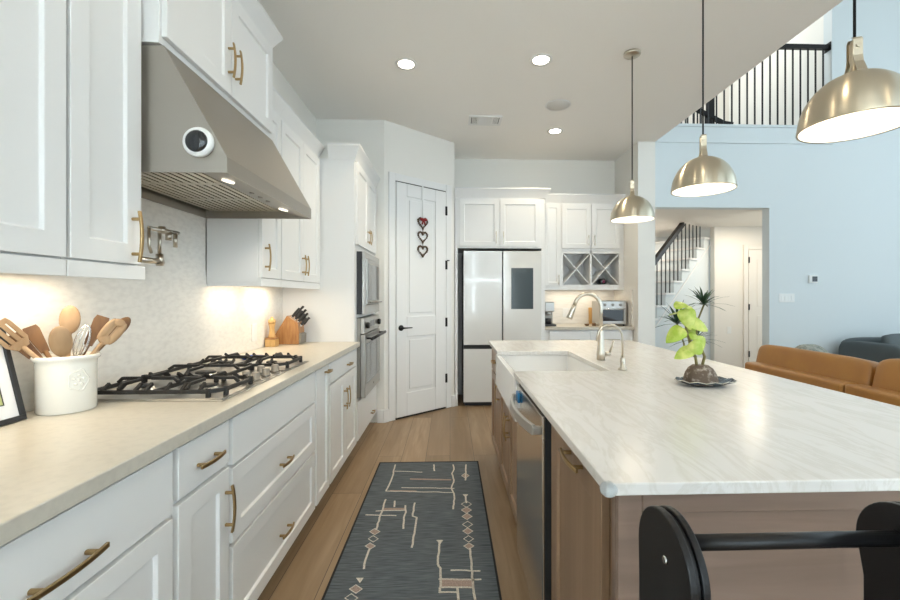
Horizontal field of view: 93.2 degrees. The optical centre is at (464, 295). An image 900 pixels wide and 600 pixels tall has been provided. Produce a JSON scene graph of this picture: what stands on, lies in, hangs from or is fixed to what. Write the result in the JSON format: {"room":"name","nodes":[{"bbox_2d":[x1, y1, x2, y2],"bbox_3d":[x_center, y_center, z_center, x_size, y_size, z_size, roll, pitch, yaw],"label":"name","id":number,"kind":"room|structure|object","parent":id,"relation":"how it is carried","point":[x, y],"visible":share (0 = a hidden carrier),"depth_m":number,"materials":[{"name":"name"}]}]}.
{"room":"kitchen","nodes":[
{"label":"kitchen","id":0,"kind":"room"},
{"bbox_2d":[0,62,315,411],"bbox_3d":[-1.422,-0.250,0.960,0.145,3.050,9.220,0,0,-2],"label":"wall","id":1,"kind":"structure","parent":0,"point":[177,318],"depth_m":1.93,"materials":[{"name":"tile"}]},
{"bbox_2d":[0,0,65,275],"bbox_3d":[-1.181,-0.614,0.870,0.326,1.122,0.522,0,0,-2],"label":"upper cabinet","id":2,"kind":"object","parent":1,"relation":"attached to","point":[32,32],"visible":1,"depth_m":1.04,"materials":[{"name":"white paint"}]},
{"bbox_2d":[60,0,144,279],"bbox_3d":[-1.196,-0.614,1.278,0.326,1.122,0.291,0,0,-2],"label":"upper cabinet","id":3,"kind":"object","parent":1,"relation":"attached to","point":[105,226],"visible":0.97,"depth_m":1.26,"materials":[{"name":"white paint"}]},
{"bbox_2d":[141,226,179,265],"bbox_3d":[-1.322,-0.204,1.777,0.112,0.178,0.245,0,0,-2],"label":"pot filler","id":4,"kind":"object","parent":1,"relation":"attached to","point":[159,260],"visible":0.66,"depth_m":1.79,"materials":[{"name":"silver metal"}]},
{"bbox_2d":[141,0,282,137],"bbox_3d":[-1.183,-1.141,1.857,0.392,0.579,0.980,0,0,-2],"label":"upper cabinet","id":5,"kind":"object","parent":1,"relation":"attached to","point":[228,44],"visible":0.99,"depth_m":1.81,"materials":[{"name":"white paint"}]},
{"bbox_2d":[141,45,310,218],"bbox_3d":[-1.097,-0.629,1.859,0.558,0.424,0.870,0,0,-2],"label":"range hood","id":6,"kind":"object","parent":1,"relation":"attached to","point":[245,175],"visible":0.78,"depth_m":1.59,"materials":[{"name":"silver metal"}]},
{"bbox_2d":[182,127,213,157],"bbox_3d":[-0.892,-0.515,1.416,0.100,0.100,0.031,0,0,-2],"label":"camera","id":7,"kind":"object","parent":6,"relation":"attached to","point":[198,142],"visible":1,"depth_m":1.41,"materials":[{"name":"white plastic"}]},
{"bbox_2d":[207,87,286,286],"bbox_3d":[-1.236,-0.614,2.434,0.326,1.122,0.272,0,0,-2],"label":"upper cabinet","id":8,"kind":"object","parent":1,"relation":"attached to","point":[240,252],"visible":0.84,"depth_m":2.30,"materials":[{"name":"white paint"}]},
{"bbox_2d":[252,324,256,341],"bbox_3d":[-1.412,0.245,2.852,0.008,0.116,0.072,0,0,-2],"label":"electrical outlet","id":9,"kind":"object","parent":1,"relation":"attached to","point":[254,326],"visible":1,"depth_m":2.84,"materials":[{"name":"white plastic"}]},
{"bbox_2d":[278,103,323,288],"bbox_3d":[-1.255,-0.614,2.958,0.326,1.122,0.773,0,0,-2],"label":"upper cabinet","id":10,"kind":"object","parent":1,"relation":"attached to","point":[301,150],"visible":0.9,"depth_m":2.91,"materials":[{"name":"white paint"}]},
{"bbox_2d":[316,119,453,421],"bbox_3d":[-0.696,-0.250,4.747,1.828,3.050,0.522,0,0,-42],"label":"wall","id":11,"kind":"structure","parent":0,"point":[389,146],"depth_m":4.31,"materials":[{"name":"white paint"}]},
{"bbox_2d":[377,410,382,422],"bbox_3d":[-0.854,1.210,4.276,0.065,0.130,0.021,0,0,-2],"label":"baseboard","id":12,"kind":"structure","parent":11,"relation":"attached to","point":[379,412],"depth_m":4.27,"materials":[{"name":"white paint"}]},
{"bbox_2d":[383,395,454,422],"bbox_3d":[-0.469,1.210,4.593,0.960,0.130,0.021,0,0,-43],"label":"baseboard","id":13,"kind":"structure","parent":11,"relation":"attached to","point":[386,411],"depth_m":4.29,"materials":[{"name":"white paint"}]},
{"bbox_2d":[388,172,451,420],"bbox_3d":[-0.467,0.005,4.599,0.842,2.540,0.017,0,0,-43],"label":"trim","id":14,"kind":"structure","parent":11,"relation":"attached to","point":[392,177],"depth_m":4.35,"materials":[{"name":"white paint"}]},
{"bbox_2d":[395,181,449,419],"bbox_3d":[-0.438,0.044,4.586,0.701,2.460,0.073,0,0,-43],"label":"door","id":15,"kind":"structure","parent":11,"relation":"in","point":[421,320],"depth_m":4.58,"materials":[{"name":"white paint"}]},
{"bbox_2d":[417,186,427,257],"bbox_3d":[-0.448,-0.798,4.572,0.145,0.768,0.042,0,0,-43],"label":"garland","id":16,"kind":"object","parent":15,"relation":"attached to","point":[422,219],"visible":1,"depth_m":4.57,"materials":[{"name":"brown plastic"}]},
{"bbox_2d":[257,394,530,599],"bbox_3d":[3.502,1.305,2.825,10.200,0.060,12.600,0,0,-2],"label":"floor","id":17,"kind":"structure","parent":0,"point":[462,432],"depth_m":2.74,"materials":[{"name":"brown wood"}]},
{"bbox_2d":[0,452,172,599],"bbox_3d":[-1.030,0.837,0.673,0.608,0.876,0.915,0,0,-2],"label":"base cabinet","id":18,"kind":"object","parent":17,"relation":"on","point":[116,543],"visible":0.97,"depth_m":0.91,"materials":[{"name":"white paint"}]},
{"bbox_2d":[168,420,236,599],"bbox_3d":[-1.051,0.837,1.274,0.608,0.876,0.285,0,0,-2],"label":"base cabinet","id":19,"kind":"object","parent":17,"relation":"on","point":[200,516],"visible":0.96,"depth_m":1.27,"materials":[{"name":"white paint"}]},
{"bbox_2d":[225,372,314,599],"bbox_3d":[-1.072,0.837,1.870,0.608,0.876,0.904,0,0,-2],"label":"base cabinet","id":20,"kind":"object","parent":17,"relation":"on","point":[271,465],"visible":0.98,"depth_m":1.73,"materials":[{"name":"white paint"}]},
{"bbox_2d":[0,342,359,546],"bbox_3d":[-1.066,0.379,1.506,0.604,0.036,3.686,0,0,-2],"label":"countertop","id":21,"kind":"structure","parent":20,"relation":"on","point":[49,465],"depth_m":1.08,"materials":[{"name":"beige stone"}]},
{"bbox_2d":[0,327,26,425],"bbox_3d":[-1.318,0.216,1.122,0.084,0.290,0.240,0,0,-2],"label":"picture frame","id":22,"kind":"object","parent":21,"relation":"on","point":[11,401],"visible":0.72,"depth_m":1.22,"materials":[{"name":"black wood"}]},
{"bbox_2d":[30,351,100,415],"bbox_3d":[-1.262,0.273,1.348,0.166,0.176,0.166,0,0,-2],"label":"utensil crock","id":23,"kind":"object","parent":21,"relation":"on","point":[62,385],"visible":0.96,"depth_m":1.29,"materials":[{"name":"white ceramic"}]},
{"bbox_2d":[0,318,39,357],"bbox_3d":[-1.285,0.204,1.291,0.013,0.285,0.244,0,0,23],"label":"slotted turner","id":24,"kind":"object","parent":23,"relation":"in","point":[21,343],"visible":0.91,"depth_m":1.23,"materials":[{"name":"brown wood"}]},
{"bbox_2d":[9,332,42,359],"bbox_3d":[-1.297,0.226,1.318,0.179,0.241,0.014,0,0,-43],"label":"wooden spatula","id":25,"kind":"object","parent":23,"relation":"in","point":[30,346],"visible":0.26,"depth_m":1.29,"materials":[{"name":"brown wood"}]},
{"bbox_2d":[22,324,51,357],"bbox_3d":[-1.296,0.217,1.337,0.140,0.257,0.020,0,0,-25],"label":"wooden spatula","id":26,"kind":"object","parent":23,"relation":"in","point":[34,333],"visible":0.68,"depth_m":1.32,"materials":[{"name":"brown wood"}]},
{"bbox_2d":[48,326,72,356],"bbox_3d":[-1.249,0.218,1.328,0.045,0.253,0.081,0,0,-2],"label":"wooden spoon","id":27,"kind":"object","parent":23,"relation":"in","point":[60,340],"visible":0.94,"depth_m":1.31,"materials":[{"name":"brown wood"}]},
{"bbox_2d":[59,305,80,356],"bbox_3d":[-1.274,0.187,1.363,0.045,0.313,0.062,0,0,-2],"label":"wooden spoon","id":28,"kind":"object","parent":23,"relation":"in","point":[69,317],"visible":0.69,"depth_m":1.37,"materials":[{"name":"brown wood"}]},
{"bbox_2d":[72,324,90,355],"bbox_3d":[-1.242,0.218,1.354,0.078,0.253,0.037,0,0,-42],"label":"whisk","id":29,"kind":"object","parent":23,"relation":"in","point":[87,325],"visible":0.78,"depth_m":1.36,"materials":[{"name":"silver metal"}]},
{"bbox_2d":[81,315,109,354],"bbox_3d":[-1.244,0.203,1.379,0.016,0.283,0.142,0,0,34],"label":"wooden spatula","id":30,"kind":"object","parent":23,"relation":"in","point":[99,321],"visible":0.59,"depth_m":1.41,"materials":[{"name":"brown wood"}]},
{"bbox_2d":[89,318,126,354],"bbox_3d":[-1.219,0.210,1.372,0.202,0.273,0.016,0,0,-30],"label":"slotted spoon","id":31,"kind":"object","parent":23,"relation":"in","point":[103,338],"visible":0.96,"depth_m":1.40,"materials":[{"name":"brown wood"}]},
{"bbox_2d":[98,317,130,351],"bbox_3d":[-1.236,0.210,1.396,0.021,0.273,0.232,0,0,32],"label":"wooden spoon","id":32,"kind":"object","parent":23,"relation":"in","point":[127,320],"visible":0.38,"depth_m":1.48,"materials":[{"name":"brown wood"}]},
{"bbox_2d":[98,352,308,401],"bbox_3d":[-1.091,0.332,1.886,0.496,0.058,0.881,0,0,-2],"label":"gas cooktop","id":33,"kind":"object","parent":21,"relation":"in","point":[220,380],"visible":0.97,"depth_m":1.66,"materials":[{"name":"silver metal"}]},
{"bbox_2d":[265,337,278,346],"bbox_3d":[-1.380,0.330,3.038,0.073,0.062,0.073,0,0,-2],"label":"wooden stand","id":34,"kind":"object","parent":21,"relation":"on","point":[269,342],"visible":0.93,"depth_m":3.00,"materials":[{"name":"brown wood"}]},
{"bbox_2d":[268,317,275,337],"bbox_3d":[-1.380,0.224,3.038,0.052,0.149,0.052,0,0,-2],"label":"pepper mill","id":35,"kind":"object","parent":34,"relation":"on","point":[271,322],"visible":1,"depth_m":3.02,"materials":[{"name":"brown wood"}]},
{"bbox_2d":[275,315,305,344],"bbox_3d":[-1.320,0.254,3.216,0.199,0.213,0.120,0,0,-2],"label":"knife block","id":36,"kind":"object","parent":21,"relation":"on","point":[289,332],"visible":0.83,"depth_m":3.16,"materials":[{"name":"brown wood"}]},
{"bbox_2d":[291,308,299,317],"bbox_3d":[-1.274,0.129,3.192,0.074,0.083,0.014,0,0,-2],"label":"kitchen knife","id":37,"kind":"object","parent":36,"relation":"on","point":[298,309],"visible":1,"depth_m":3.19,"materials":[{"name":"black plastic"}]},
{"bbox_2d":[294,310,303,319],"bbox_3d":[-1.249,0.148,3.188,0.072,0.081,0.014,0,0,-2],"label":"kitchen knife","id":38,"kind":"object","parent":36,"relation":"in","point":[301,311],"visible":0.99,"depth_m":3.18,"materials":[{"name":"black plastic"}]},
{"bbox_2d":[313,364,332,505],"bbox_3d":[-1.093,0.837,2.459,0.608,0.876,0.270,0,0,-2],"label":"base cabinet","id":39,"kind":"object","parent":17,"relation":"on","point":[321,401],"visible":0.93,"depth_m":2.46,"materials":[{"name":"white paint"}]},
{"bbox_2d":[282,143,379,440],"bbox_3d":[-1.154,0.043,3.785,0.636,2.465,0.968,0,0,-2],"label":"tall cabinet","id":40,"kind":"object","parent":17,"relation":"on","point":[349,181],"visible":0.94,"depth_m":3.36,"materials":[{"name":"white paint"}]},
{"bbox_2d":[357,251,381,313],"bbox_3d":[-1.061,-0.106,3.813,0.559,0.510,0.768,0,0,-2],"label":"microwave","id":41,"kind":"object","parent":40,"relation":"in","point":[368,301],"visible":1,"depth_m":3.53,"materials":[{"name":"silver metal"}]},
{"bbox_2d":[357,314,386,397],"bbox_3d":[-1.065,0.505,3.813,0.611,0.648,0.758,0,0,-2],"label":"oven","id":42,"kind":"object","parent":40,"relation":"in","point":[368,332],"visible":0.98,"depth_m":3.57,"materials":[{"name":"silver metal"}]},
{"bbox_2d":[329,349,356,483],"bbox_3d":[-1.111,0.837,2.972,0.608,0.876,0.753,0,0,-2],"label":"base cabinet","id":43,"kind":"object","parent":17,"relation":"on","point":[343,378],"visible":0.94,"depth_m":2.92,"materials":[{"name":"white paint"}]},
{"bbox_2d":[321,461,501,599],"bbox_3d":[-0.232,1.271,2.038,0.754,0.008,2.430,0,0,-2],"label":"runner rug","id":44,"kind":"object","parent":17,"relation":"on","point":[420,530],"visible":1,"depth_m":2.19,"materials":[{"name":"fabric"}]},
{"bbox_2d":[491,349,499,466],"bbox_3d":[0.518,0.831,3.144,0.654,0.888,0.570,0,0,-2],"label":"base cabinet","id":45,"kind":"object","parent":17,"relation":"on","point":[495,392],"visible":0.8,"depth_m":3.15,"materials":[{"name":"brown wood"}]},
{"bbox_2d":[462,251,540,404],"bbox_3d":[0.423,0.378,5.197,0.904,1.794,0.602,0,0,-2],"label":"refrigerator","id":46,"kind":"object","parent":17,"relation":"on","point":[501,291],"visible":0.6,"depth_m":4.90,"materials":[{"name":"silver metal"}]},
{"bbox_2d":[454,187,550,405],"bbox_3d":[0.427,0.013,5.201,1.105,2.525,0.625,0,0,-2],"label":"tall cabinet","id":47,"kind":"object","parent":17,"relation":"on","point":[502,219],"visible":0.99,"depth_m":4.93,"materials":[{"name":"white paint"}]},
{"bbox_2d":[500,394,516,525],"bbox_3d":[0.543,0.935,2.434,0.654,0.680,0.844,0,0,-2],"label":"base cabinet","id":48,"kind":"object","parent":17,"relation":"on","point":[508,426],"visible":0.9,"depth_m":2.39,"materials":[{"name":"brown wood"}]},
{"bbox_2d":[510,383,550,599],"bbox_3d":[0.533,0.832,1.716,0.683,0.886,0.578,0,0,-2],"label":"dishwasher","id":49,"kind":"object","parent":17,"relation":"on","point":[533,428],"visible":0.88,"depth_m":1.57,"materials":[{"name":"silver metal"}]},
{"bbox_2d":[516,390,519,407],"bbox_3d":[0.238,0.464,1.910,0.012,0.067,0.056,0,0,-2],"label":"magnet","id":50,"kind":"object","parent":49,"relation":"attached to","point":[517,391],"visible":1,"depth_m":1.89,"materials":[{"name":"blue plastic"}]},
{"bbox_2d":[551,425,611,599],"bbox_3d":[0.587,0.831,1.176,0.654,0.888,0.492,0,0,-2],"label":"base cabinet","id":51,"kind":"object","parent":17,"relation":"on","point":[581,516],"visible":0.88,"depth_m":1.15,"materials":[{"name":"brown wood"}]},
{"bbox_2d":[489,340,899,495],"bbox_3d":[0.810,0.373,2.154,1.168,0.025,2.632,0,0,-2],"label":"countertop","id":52,"kind":"structure","parent":51,"relation":"on","point":[639,429],"depth_m":1.19,"materials":[{"name":"white stone"}]},
{"bbox_2d":[496,354,599,421],"bbox_3d":[0.472,0.490,2.429,0.505,0.205,0.846,0,0,-2],"label":"sink","id":53,"kind":"object","parent":52,"relation":"in","point":[506,383],"visible":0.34,"depth_m":2.79,"materials":[{"name":"white ceramic"}]},
{"bbox_2d":[566,292,613,359],"bbox_3d":[0.704,0.168,2.395,0.267,0.384,0.048,0,0,-2],"label":"kitchen faucet","id":54,"kind":"object","parent":52,"relation":"on","point":[601,353],"visible":0.92,"depth_m":2.39,"materials":[{"name":"silver metal"}]},
{"bbox_2d":[600,481,617,497],"bbox_3d":[0.279,0.374,0.824,0.034,0.030,0.034,0,0,-2],"label":"guard","id":55,"kind":"object","parent":52,"relation":"on","point":[608,489],"visible":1,"depth_m":0.81,"materials":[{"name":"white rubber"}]},
{"bbox_2d":[596,324,626,369],"bbox_3d":[0.724,0.248,2.065,0.163,0.225,0.072,0,0,-16],"label":"tap","id":56,"kind":"object","parent":52,"relation":"on","point":[622,358],"visible":1,"depth_m":2.07,"materials":[{"name":"silver metal"}]},
{"bbox_2d":[674,376,736,386],"bbox_3d":[0.976,0.348,1.726,0.245,0.025,0.150,0,0,-2],"label":"oval dish","id":57,"kind":"object","parent":52,"relation":"on","point":[722,381],"visible":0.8,"depth_m":1.69,"materials":[{"name":"grey"}]},
{"bbox_2d":[666,301,718,385],"bbox_3d":[0.914,0.189,1.722,0.210,0.335,0.129,0,0,-2],"label":"potted plant","id":58,"kind":"object","parent":57,"relation":"on","point":[696,372],"visible":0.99,"depth_m":1.70,"materials":[{"name":"green plant"}]},
{"bbox_2d":[545,330,632,340],"bbox_3d":[1.449,0.837,5.249,1.048,0.876,0.606,0,0,-2],"label":"base cabinet","id":59,"kind":"object","parent":17,"relation":"on","point":[549,334],"visible":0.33,"depth_m":4.98,"materials":[{"name":"white paint"}]},
{"bbox_2d":[545,324,633,329],"bbox_3d":[1.449,0.379,5.250,1.050,0.036,0.581,0,0,-2],"label":"countertop","id":60,"kind":"structure","parent":59,"relation":"on","point":[558,326],"depth_m":4.97,"materials":[{"name":"beige stone"}]},
{"bbox_2d":[545,302,555,325],"bbox_3d":[1.013,0.215,5.189,0.140,0.290,0.280,0,0,-2],"label":"coffee machine","id":61,"kind":"object","parent":60,"relation":"on","point":[549,306],"visible":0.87,"depth_m":5.07,"materials":[{"name":"silver plastic"}]},
{"bbox_2d":[545,318,551,323],"bbox_3d":[1.007,0.303,5.124,0.074,0.064,0.073,0,0,-2],"label":"cup","id":62,"kind":"object","parent":61,"relation":"on","point":[547,320],"depth_m":5.10,"materials":[{"name":"black glass"}]},
{"bbox_2d":[588,308,591,323],"bbox_3d":[1.649,0.255,5.523,0.085,0.210,0.034,0,0,-2],"label":"cutting board","id":63,"kind":"object","parent":60,"relation":"on","point":[589,309],"visible":0.52,"depth_m":5.51,"materials":[{"name":"brown wood"}]},
{"bbox_2d":[592,300,626,325],"bbox_3d":[1.777,0.208,5.232,0.330,0.305,0.328,0,0,-2],"label":"toaster oven","id":64,"kind":"object","parent":60,"relation":"on","point":[614,311],"visible":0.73,"depth_m":5.10,"materials":[{"name":"silver metal"}]},
{"bbox_2d":[655,222,709,359],"bbox_3d":[2.943,0.046,6.931,2.550,2.457,0.975,0,0,-37],"label":"staircase","id":65,"kind":"structure","parent":17,"relation":"on","point":[681,264],"depth_m":6.84,"materials":[{"name":"white paint"}]},
{"bbox_2d":[655,286,731,346],"bbox_3d":[3.148,0.567,6.093,1.311,1.416,0.665,0,0,-2],"label":"palm plant","id":66,"kind":"object","parent":17,"relation":"on","point":[703,299],"visible":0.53,"depth_m":6.06,"materials":[{"name":"green plant"}]},
{"bbox_2d":[612,491,899,599],"bbox_3d":[0.827,0.831,0.885,1.045,0.888,0.034,0,0,-2],"label":"island end panel","id":67,"kind":"object","parent":17,"relation":"on","point":[831,573],"visible":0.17,"depth_m":0.87,"materials":[{"name":"brown wood"}]},
{"bbox_2d":[639,501,899,599],"bbox_3d":[0.471,0.790,0.610,0.389,0.969,0.220,0,0,-2],"label":"bar stool","id":68,"kind":"object","parent":17,"relation":"on","point":[672,566],"visible":1,"depth_m":0.62,"materials":[{"name":"black metal"}]},
{"bbox_2d":[745,345,899,406],"bbox_3d":[2.980,0.828,2.474,0.970,0.894,2.735,0,0,-2],"label":"leather sofa","id":69,"kind":"object","parent":17,"relation":"on","point":[877,381],"visible":0.42,"depth_m":2.98,"materials":[{"name":"brown leather"}]},
{"bbox_2d":[795,344,828,352],"bbox_3d":[3.058,0.629,3.601,0.320,0.410,0.532,0,0,-18],"label":"throw blanket","id":70,"kind":"object","parent":69,"relation":"on","point":[812,347],"visible":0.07,"depth_m":3.67,"materials":[{"name":"white fabric"}]},
{"bbox_2d":[756,345,878,385],"bbox_3d":[2.700,0.650,3.312,0.267,0.456,1.040,0,0,-2],"label":"cushion","id":71,"kind":"object","parent":69,"relation":"on","point":[854,370],"depth_m":3.15,"materials":[{"name":"brown leather"}]},
{"bbox_2d":[872,359,899,391],"bbox_3d":[2.748,0.640,1.948,0.296,0.518,1.660,0,0,-2],"label":"cushion","id":72,"kind":"object","parent":69,"relation":"on","point":[886,376],"depth_m":2.66,"materials":[{"name":"brown leather"}]},
{"bbox_2d":[838,337,899,361],"bbox_3d":[5.511,0.905,5.158,1.340,0.740,0.860,0,0,-2],"label":"armchair","id":73,"kind":"object","parent":17,"relation":"on","point":[867,348],"visible":0.41,"depth_m":5.15,"materials":[{"name":"grey fabric"}]},
{"bbox_2d":[881,333,899,344],"bbox_3d":[5.481,0.610,5.176,0.740,0.309,0.188,0,0,-2],"label":"throw pillow","id":74,"kind":"object","parent":73,"relation":"on","point":[894,339],"visible":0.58,"depth_m":5.14,"materials":[{"name":"grey fabric"}]},
{"bbox_2d":[259,0,842,160],"bbox_3d":[0.394,-1.850,1.024,3.860,0.150,9.220,0,0,-2],"label":"ceiling","id":75,"kind":"structure","parent":0,"point":[472,57],"depth_m":3.20,"materials":[{"name":"white paint"}]},
{"bbox_2d":[395,58,416,70],"bbox_3d":[-0.451,-1.772,3.252,0.172,0.006,0.172,0,0,-2],"label":"recessed light","id":76,"kind":"object","parent":75,"relation":"in","point":[407,64],"visible":1,"depth_m":3.25,"materials":[{"name":"white paint"}]},
{"bbox_2d":[468,115,502,125],"bbox_3d":[0.202,-1.769,4.286,0.330,0.012,0.220,0,0,-2],"label":"ceiling vent","id":77,"kind":"object","parent":75,"relation":"in","point":[483,120],"visible":1,"depth_m":4.27,"materials":[{"name":"white metal"}]},
{"bbox_2d":[478,118,491,123],"bbox_3d":[0.202,-1.768,4.288,0.128,0.006,0.161,0,0,-2],"label":"grille","id":78,"kind":"object","parent":77,"relation":"attached to","point":[480,120],"depth_m":4.29,"materials":[{"name":"white metal"}]},
{"bbox_2d":[530,54,552,66],"bbox_3d":[0.572,-1.772,3.196,0.172,0.006,0.172,0,0,-2],"label":"recessed light","id":79,"kind":"object","parent":75,"relation":"in","point":[539,60],"visible":1,"depth_m":3.19,"materials":[{"name":"white paint"}]},
{"bbox_2d":[547,128,562,134],"bbox_3d":[0.968,-1.772,4.572,0.172,0.006,0.172,0,0,-2],"label":"recessed light","id":80,"kind":"object","parent":75,"relation":"in","point":[553,131],"visible":1,"depth_m":4.57,"materials":[{"name":"white paint"}]},
{"bbox_2d":[545,99,570,110],"bbox_3d":[0.864,-1.772,3.950,0.236,0.006,0.236,0,0,-2],"label":"ceiling speaker","id":81,"kind":"object","parent":75,"relation":"attached to","point":[559,104],"visible":1,"depth_m":3.95,"materials":[{"name":"white paint"}]},
{"bbox_2d":[610,48,654,222],"bbox_3d":[1.221,-1.165,3.105,0.307,1.218,0.307,0,0,-2],"label":"pendant lamp","id":82,"kind":"object","parent":75,"relation":"hanging from","point":[633,208],"visible":1,"depth_m":3.05,"materials":[{"name":"gold metal"}]},
{"bbox_2d":[671,0,737,196],"bbox_3d":[1.252,-1.165,2.236,0.307,1.218,0.307,0,0,-2],"label":"pendant lamp","id":83,"kind":"object","parent":75,"relation":"hanging from","point":[703,175],"visible":1,"depth_m":2.19,"materials":[{"name":"gold metal"}]},
{"bbox_2d":[795,0,899,143],"bbox_3d":[1.282,-1.165,1.398,0.307,1.218,0.307,0,0,-2],"label":"pendant lamp","id":84,"kind":"object","parent":75,"relation":"hanging from","point":[862,102],"visible":1,"depth_m":1.38,"materials":[{"name":"gold metal"}]},
{"bbox_2d":[849,40,856,71],"bbox_3d":[1.282,-0.785,1.398,0.048,0.117,0.048,0,0,-2],"label":"socket","id":85,"kind":"object","parent":84,"relation":"attached to","point":[852,44],"depth_m":1.39,"materials":[{"name":"gold metal"}]},
{"bbox_2d":[614,142,654,345],"bbox_3d":[2.067,-0.250,5.291,0.215,3.050,0.810,0,0,-2],"label":"wall","id":86,"kind":"structure","parent":0,"point":[639,238],"depth_m":4.89,"materials":[{"name":"white paint"}]},
{"bbox_2d":[454,0,899,394],"bbox_3d":[4.177,-1.825,5.709,8.648,6.200,0.143,0,0,-2],"label":"wall","id":87,"kind":"structure","parent":0,"point":[831,213],"depth_m":5.67,"materials":[{"name":"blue paint"}]},
{"bbox_2d":[545,193,561,289],"bbox_3d":[1.052,-0.665,5.363,0.256,1.180,0.352,0,0,-2],"label":"upper cabinet","id":88,"kind":"object","parent":87,"relation":"attached to","point":[553,200],"visible":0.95,"depth_m":5.23,"materials":[{"name":"white paint"}]},
{"bbox_2d":[563,308,569,316],"bbox_3d":[1.326,0.215,5.533,0.110,0.116,0.007,0,0,-2],"label":"electrical outlet","id":89,"kind":"object","parent":87,"relation":"attached to","point":[565,310],"visible":0.58,"depth_m":5.53,"materials":[{"name":"white plastic"}]},
{"bbox_2d":[561,193,625,289],"bbox_3d":[1.574,-0.665,5.381,0.786,1.180,0.352,0,0,-2],"label":"wine rack cabinet","id":90,"kind":"object","parent":87,"relation":"attached to","point":[592,246],"visible":0.92,"depth_m":5.25,"materials":[{"name":"white paint"}]},
{"bbox_2d":[596,278,606,284],"bbox_3d":[1.718,-0.181,5.406,0.076,0.076,0.256,0,0,-2],"label":"wine bottle","id":91,"kind":"object","parent":90,"relation":"in","point":[603,281],"visible":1,"depth_m":5.28,"materials":[{"name":"black glass"}]},
{"bbox_2d":[656,123,832,144],"bbox_3d":[3.532,-2.143,5.688,2.740,0.245,0.180,0,0,-2],"label":"trim","id":92,"kind":"structure","parent":87,"relation":"attached to","point":[683,132],"depth_m":5.61,"materials":[{"name":"white paint"}]},
{"bbox_2d":[685,41,830,124],"bbox_3d":[3.571,-2.838,5.689,2.659,1.145,0.100,0,0,-2],"label":"railing","id":93,"kind":"object","parent":92,"relation":"on","point":[824,48],"visible":0.39,"depth_m":5.70,"materials":[{"name":"black metal"}]},
{"bbox_2d":[779,294,794,301],"bbox_3d":[4.276,0.027,5.649,0.205,0.093,0.010,0,0,-2],"label":"light switch","id":94,"kind":"object","parent":87,"relation":"attached to","point":[782,297],"visible":1,"depth_m":5.64,"materials":[{"name":"white plastic"}]},
{"bbox_2d":[808,275,817,282],"bbox_3d":[4.633,-0.225,5.654,0.120,0.104,0.024,0,0,-2],"label":"thermostat","id":95,"kind":"object","parent":87,"relation":"attached to","point":[811,278],"visible":1,"depth_m":5.64,"materials":[{"name":"white plastic"}]},
{"bbox_2d":[655,237,709,241],"bbox_3d":[3.883,0.052,8.492,3.640,2.445,0.100,0,0,-2],"label":"wall","id":96,"kind":"structure","parent":0,"point":[657,239],"depth_m":8.44,"materials":[{"name":"white paint"}]},
{"bbox_2d":[682,87,728,123],"bbox_3d":[3.403,-3.575,7.775,2.950,2.700,0.100,0,0,-2],"label":"wall","id":97,"kind":"structure","parent":0,"point":[720,95],"depth_m":7.77,"materials":[{"name":"white paint"}]},
{"bbox_2d":[655,209,761,236],"bbox_3d":[3.891,-1.198,7.407,3.700,0.055,3.270,0,0,-2],"label":"ceiling","id":98,"kind":"structure","parent":0,"point":[666,220],"depth_m":6.50,"materials":[{"name":"white paint"}]},
{"bbox_2d":[710,226,761,367],"bbox_3d":[4.973,0.052,7.240,1.550,2.445,0.120,0,0,-2],"label":"wall","id":99,"kind":"structure","parent":0,"point":[726,243],"depth_m":7.16,"materials":[{"name":"white paint"}]},
{"bbox_2d":[743,245,761,367],"bbox_3d":[5.160,0.210,7.173,0.940,2.130,0.024,0,0,-2],"label":"trim","id":100,"kind":"structure","parent":99,"relation":"attached to","point":[746,248],"depth_m":7.15,"materials":[{"name":"white wood"}]},
{"bbox_2d":[748,250,761,361],"bbox_3d":[5.157,0.245,7.163,0.788,2.040,0.044,0,0,-2],"label":"door","id":101,"kind":"structure","parent":99,"relation":"in","point":[754,256],"depth_m":7.15,"materials":[{"name":"white wood"}]},
{"bbox_2d":[729,15,823,124],"bbox_3d":[4.888,-3.578,6.792,0.050,2.695,1.970,0,0,-2],"label":"wall","id":102,"kind":"structure","parent":0,"point":[813,34],"depth_m":6.50,"materials":[{"name":"white paint"}]},
{"bbox_3d":[3.429,-2.145,7.040,2.750,0.160,2.570,0,0,-2],"label":"floor","id":103,"kind":"structure","parent":0,"visible":0},
{"bbox_2d":[681,97,733,123],"bbox_3d":[3.189,-2.785,6.649,1.724,1.120,0.515,0,0,-2],"label":"stair railing","id":104,"kind":"object","parent":103,"relation":"on","point":[712,101],"visible":0.05,"depth_m":6.45,"materials":[{"name":"black metal"}]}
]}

